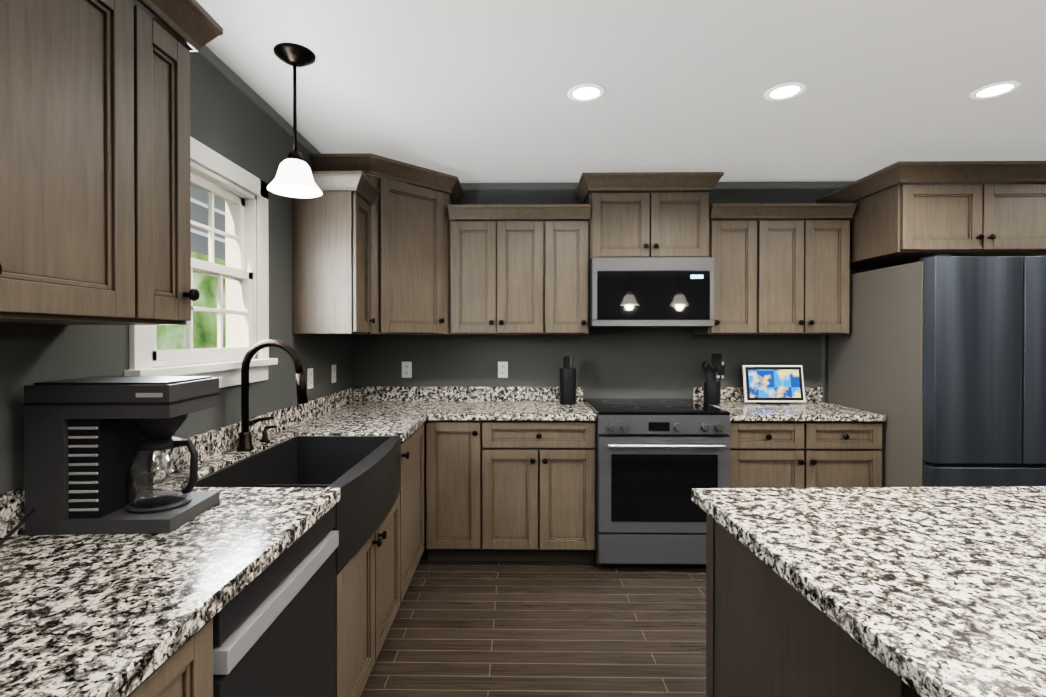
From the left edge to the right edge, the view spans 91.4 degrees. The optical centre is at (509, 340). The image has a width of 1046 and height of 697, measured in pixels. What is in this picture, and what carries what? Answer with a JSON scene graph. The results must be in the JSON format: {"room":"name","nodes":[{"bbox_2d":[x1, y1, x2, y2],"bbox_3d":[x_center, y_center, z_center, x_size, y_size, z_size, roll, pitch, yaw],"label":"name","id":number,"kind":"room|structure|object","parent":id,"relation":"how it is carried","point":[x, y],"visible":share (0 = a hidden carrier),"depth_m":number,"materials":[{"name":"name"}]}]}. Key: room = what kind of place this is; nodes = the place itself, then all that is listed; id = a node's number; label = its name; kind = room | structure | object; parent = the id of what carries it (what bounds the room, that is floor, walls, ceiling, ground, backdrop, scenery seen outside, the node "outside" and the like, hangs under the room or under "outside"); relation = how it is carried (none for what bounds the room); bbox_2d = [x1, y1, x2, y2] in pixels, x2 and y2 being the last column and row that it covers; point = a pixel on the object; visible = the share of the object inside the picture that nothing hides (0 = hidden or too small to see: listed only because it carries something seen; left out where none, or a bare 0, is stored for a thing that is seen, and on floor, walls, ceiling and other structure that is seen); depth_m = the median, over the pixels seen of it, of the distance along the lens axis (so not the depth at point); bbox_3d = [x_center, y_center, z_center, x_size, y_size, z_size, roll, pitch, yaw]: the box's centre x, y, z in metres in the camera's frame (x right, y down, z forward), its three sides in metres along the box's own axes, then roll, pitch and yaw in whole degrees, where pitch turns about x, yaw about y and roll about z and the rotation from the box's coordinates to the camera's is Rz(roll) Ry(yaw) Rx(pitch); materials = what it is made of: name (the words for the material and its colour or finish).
{"room":"kitchen","nodes":[
{"label":"kitchen","id":0,"kind":"room"},
{"bbox_2d":[0,0,353,493],"bbox_3d":[-1.234,0.138,0.219,0.140,2.460,6.855,0,0,1],"label":"wall","id":1,"kind":"structure","parent":0,"point":[235,118],"depth_m":2.05,"materials":[{"name":"grey paint"}]},
{"bbox_2d":[0,0,163,324],"bbox_3d":[-0.992,-0.434,0.751,0.330,0.794,0.853,0,0,1],"label":"upper cabinet","id":2,"kind":"object","parent":1,"relation":"attached to","point":[95,208],"depth_m":1.00,"materials":[{"name":"brown wood"}]},
{"bbox_2d":[164,0,203,324],"bbox_3d":[-0.985,-0.437,1.194,0.330,0.794,0.259,0,0,1],"label":"upper cabinet","id":3,"kind":"object","parent":1,"relation":"attached to","point":[183,26],"depth_m":1.26,"materials":[{"name":"brown wood"}]},
{"bbox_2d":[124,136,277,387],"bbox_3d":[-1.180,-0.267,1.948,0.180,0.905,0.870,0,0,1],"label":"window","id":4,"kind":"structure","parent":1,"relation":"in","point":[246,310],"depth_m":2.10,"materials":[{"name":"white wood"}]},
{"bbox_2d":[307,368,312,388],"bbox_3d":[-1.122,0.214,2.870,0.008,0.114,0.070,0,0,1],"label":"electrical outlet","id":5,"kind":"object","parent":1,"relation":"attached to","point":[309,378],"visible":1,"depth_m":2.85,"materials":[{"name":"white plastic"}]},
{"bbox_2d":[331,364,335,382],"bbox_3d":[-1.117,0.211,3.240,0.008,0.114,0.070,0,0,1],"label":"electrical outlet","id":6,"kind":"object","parent":1,"relation":"attached to","point":[333,373],"visible":1,"depth_m":3.22,"materials":[{"name":"white plastic"}]},
{"bbox_2d":[292,171,379,333],"bbox_3d":[-0.938,-0.448,2.762,0.380,0.825,0.338,0,0,1],"label":"upper cabinet","id":7,"kind":"object","parent":1,"relation":"attached to","point":[331,259],"visible":0.96,"depth_m":2.65,"materials":[{"name":"brown wood"}]},
{"bbox_2d":[360,542,705,696],"bbox_3d":[1.963,1.418,0.182,6.855,0.100,7.455,0,0,1],"label":"floor","id":8,"kind":"structure","parent":0,"point":[518,629],"depth_m":2.36,"materials":[{"name":"brown wood"}]},
{"bbox_2d":[127,618,212,696],"bbox_3d":[-0.847,0.927,0.597,0.618,0.876,0.673,0,0,1],"label":"base cabinet","id":9,"kind":"object","parent":8,"relation":"on","point":[185,669],"visible":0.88,"depth_m":0.83,"materials":[{"name":"brown wood"}]},
{"bbox_2d":[0,386,443,696],"bbox_3d":[-0.812,0.412,1.588,0.660,0.138,4.102,0,0,1],"label":"countertop","id":10,"kind":"structure","parent":9,"relation":"on","point":[104,614],"depth_m":1.02,"materials":[{"name":"stone"}]},
{"bbox_2d":[0,376,219,545],"bbox_3d":[-0.939,0.272,1.169,0.341,0.347,0.438,0,0,-2],"label":"coffee maker","id":11,"kind":"object","parent":10,"relation":"on","point":[92,445],"visible":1,"depth_m":1.18,"materials":[{"name":"grey plastic"}]},
{"bbox_2d":[237,339,308,450],"bbox_3d":[-0.948,0.217,2.118,0.284,0.442,0.213,0,0,1],"label":"faucet","id":12,"kind":"object","parent":10,"relation":"on","point":[245,439],"visible":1,"depth_m":2.03,"materials":[{"name":"black metal"}]},
{"bbox_2d":[181,436,400,571],"bbox_3d":[-0.752,0.575,1.973,0.525,0.250,0.848,0,0,1],"label":"farmhouse sink","id":13,"kind":"object","parent":10,"relation":"in","point":[363,473],"visible":0.44,"depth_m":2.02,"materials":[{"name":"grey"}]},
{"bbox_2d":[213,505,338,696],"bbox_3d":[-0.823,0.926,1.241,0.614,0.868,0.604,0,0,1],"label":"dishwasher","id":14,"kind":"object","parent":8,"relation":"on","point":[274,628],"visible":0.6,"depth_m":1.21,"materials":[{"name":"black metal"}]},
{"bbox_2d":[336,493,399,696],"bbox_3d":[-0.811,1.029,1.977,0.651,0.652,0.850,0,0,1],"label":"base cabinet","id":15,"kind":"object","parent":8,"relation":"on","point":[367,590],"visible":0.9,"depth_m":1.88,"materials":[{"name":"brown wood"}]},
{"bbox_2d":[400,421,425,602],"bbox_3d":[-0.796,0.910,3.023,0.651,0.875,1.239,0,0,1],"label":"base cabinet","id":16,"kind":"object","parent":8,"relation":"on","point":[413,501],"visible":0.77,"depth_m":2.70,"materials":[{"name":"brown wood"}]},
{"bbox_2d":[426,420,595,561],"bbox_3d":[0.007,0.908,3.306,1.011,0.875,0.651,0,0,1],"label":"base cabinet","id":17,"kind":"object","parent":8,"relation":"on","point":[510,490],"visible":0.96,"depth_m":3.02,"materials":[{"name":"brown wood"}]},
{"bbox_2d":[432,387,596,420],"bbox_3d":[-0.243,0.400,3.305,1.509,0.138,0.652,0,0,1],"label":"countertop","id":18,"kind":"structure","parent":17,"relation":"on","point":[450,403],"depth_m":3.37,"materials":[{"name":"stone"}]},
{"bbox_2d":[560,355,575,404],"bbox_3d":[0.392,0.263,3.454,0.110,0.332,0.110,0,0,1],"label":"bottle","id":19,"kind":"object","parent":18,"relation":"on","point":[567,383],"visible":1,"depth_m":3.41,"materials":[{"name":"black plastic"}]},
{"bbox_2d":[584,398,729,566],"bbox_3d":[0.896,0.879,3.251,0.761,0.934,0.712,0,0,1],"label":"range","id":20,"kind":"object","parent":8,"relation":"on","point":[657,460],"visible":0.92,"depth_m":2.95,"materials":[{"name":"grey metal"}]},
{"bbox_2d":[728,421,881,487],"bbox_3d":[1.733,0.909,3.281,0.903,0.875,0.651,0,0,1],"label":"base cabinet","id":21,"kind":"object","parent":8,"relation":"on","point":[796,454],"visible":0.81,"depth_m":2.99,"materials":[{"name":"brown wood"}]},
{"bbox_2d":[692,387,884,420],"bbox_3d":[1.735,0.400,3.287,0.904,0.138,0.632,0,0,1],"label":"countertop","id":22,"kind":"structure","parent":21,"relation":"on","point":[813,408],"depth_m":3.19,"materials":[{"name":"stone"}]},
{"bbox_2d":[702,354,724,404],"bbox_3d":[1.367,0.260,3.434,0.140,0.339,0.121,0,0,1],"label":"utensil crock","id":23,"kind":"object","parent":22,"relation":"on","point":[712,391],"visible":1,"depth_m":3.41,"materials":[{"name":"black plastic"}]},
{"bbox_2d":[742,365,804,403],"bbox_3d":[1.787,0.298,3.480,0.400,0.259,0.110,0,0,1],"label":"smart display","id":24,"kind":"object","parent":22,"relation":"on","point":[773,384],"visible":0.98,"depth_m":3.45,"materials":[{"name":"white"}]},
{"bbox_2d":[706,513,920,696],"bbox_3d":[1.882,0.923,1.162,2.599,0.875,0.730,0,0,-1],"label":"kitchen island","id":25,"kind":"object","parent":8,"relation":"on","point":[770,632],"visible":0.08,"depth_m":1.15,"materials":[{"name":"brown wood"}]},
{"bbox_2d":[692,486,1045,696],"bbox_3d":[1.888,0.466,0.976,2.665,0.038,1.165,0,0,-1],"label":"island countertop","id":26,"kind":"structure","parent":25,"relation":"on","point":[931,591],"depth_m":1.01,"materials":[{"name":"stone"}]},
{"bbox_2d":[828,255,1045,486],"bbox_3d":[2.659,0.449,3.096,0.907,1.797,0.915,0,0,1],"label":"fridge","id":27,"kind":"object","parent":8,"relation":"on","point":[938,362],"visible":0.71,"depth_m":2.64,"materials":[{"name":"grey"}]},
{"bbox_2d":[196,0,1045,182],"bbox_3d":[1.963,-1.142,0.164,6.855,0.100,7.455,0,0,1],"label":"ceiling","id":28,"kind":"structure","parent":0,"point":[469,91],"depth_m":2.18,"materials":[{"name":"grey paint"}]},
{"bbox_2d":[267,43,321,197],"bbox_3d":[-0.829,-0.839,1.969,0.198,0.529,0.198,0,0,1],"label":"light","id":29,"kind":"object","parent":28,"relation":"hanging from","point":[294,178],"visible":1,"depth_m":1.95,"materials":[{"name":"white glass"}]},
{"bbox_2d":[567,83,605,101],"bbox_3d":[0.340,-1.103,2.280,0.170,0.006,0.170,0,0,1],"label":"recessed light","id":30,"kind":"object","parent":28,"relation":"in","point":[587,92],"visible":1,"depth_m":2.27,"materials":[{"name":"white plastic"}]},
{"bbox_2d":[763,82,806,100],"bbox_3d":[1.220,-1.103,2.268,0.170,0.006,0.170,0,0,1],"label":"recessed light","id":31,"kind":"object","parent":28,"relation":"in","point":[784,91],"visible":1,"depth_m":2.27,"materials":[{"name":"white plastic"}]},
{"bbox_2d":[969,80,1021,99],"bbox_3d":[2.140,-1.103,2.255,0.170,0.006,0.170,0,0,1],"label":"recessed light","id":32,"kind":"object","parent":28,"relation":"in","point":[996,89],"visible":1,"depth_m":2.25,"materials":[{"name":"white plastic"}]},
{"bbox_2d":[354,181,1045,402],"bbox_3d":[2.013,0.113,3.675,6.855,2.460,0.150,0,0,1],"label":"wall","id":33,"kind":"structure","parent":0,"point":[637,362],"depth_m":3.62,"materials":[{"name":"grey paint"}]},
{"bbox_2d":[310,153,462,334],"bbox_3d":[-0.727,-0.546,3.251,0.782,1.015,0.762,0,0,1],"label":"upper cabinet","id":34,"kind":"object","parent":33,"relation":"attached to","point":[410,259],"visible":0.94,"depth_m":3.09,"materials":[{"name":"brown wood"}]},
{"bbox_2d":[402,362,411,377],"bbox_3d":[-0.736,0.209,3.635,0.070,0.114,0.008,0,0,1],"label":"electrical outlet","id":35,"kind":"object","parent":33,"relation":"attached to","point":[406,369],"visible":1,"depth_m":3.63,"materials":[{"name":"white plastic"}]},
{"bbox_2d":[498,362,507,377],"bbox_3d":[-0.051,0.209,3.626,0.070,0.114,0.008,0,0,1],"label":"electrical outlet","id":36,"kind":"object","parent":33,"relation":"attached to","point":[502,369],"visible":1,"depth_m":3.62,"materials":[{"name":"white plastic"}]},
{"bbox_2d":[448,204,590,334],"bbox_3d":[0.061,-0.452,3.434,0.906,0.825,0.380,0,0,1],"label":"upper cabinet","id":37,"kind":"object","parent":33,"relation":"attached to","point":[508,276],"visible":1,"depth_m":3.30,"materials":[{"name":"brown wood"}]},
{"bbox_2d":[575,172,723,260],"bbox_3d":[0.899,-0.790,3.405,0.885,0.530,0.410,0,0,1],"label":"upper cabinet","id":38,"kind":"object","parent":33,"relation":"attached to","point":[648,224],"visible":1,"depth_m":3.26,"materials":[{"name":"brown wood"}]},
{"bbox_2d":[589,257,714,326],"bbox_3d":[0.899,-0.305,3.399,0.759,0.431,0.425,0,0,1],"label":"microwave","id":39,"kind":"object","parent":38,"relation":"attached to","point":[651,291],"visible":0.96,"depth_m":3.19,"materials":[{"name":"grey glass"}]},
{"bbox_2d":[692,203,856,334],"bbox_3d":[1.735,-0.452,3.410,0.903,0.825,0.380,0,0,1],"label":"upper cabinet","id":40,"kind":"object","parent":33,"relation":"attached to","point":[785,270],"visible":0.98,"depth_m":3.27,"materials":[{"name":"brown wood"}]},
{"bbox_2d":[816,161,1045,267],"bbox_3d":[2.661,-0.746,3.195,1.035,0.485,0.780,0,0,1],"label":"upper cabinet","id":41,"kind":"object","parent":33,"relation":"attached to","point":[898,224],"visible":1,"depth_m":2.88,"materials":[{"name":"brown wood"}]},
{"label":"outside","id":42,"kind":"structure","parent":0,"visible":0},
{"bbox_2d":[157,185,225,349],"bbox_3d":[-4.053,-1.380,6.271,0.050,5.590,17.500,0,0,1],"label":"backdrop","id":43,"kind":"structure","parent":42,"point":[203,238],"depth_m":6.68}
]}

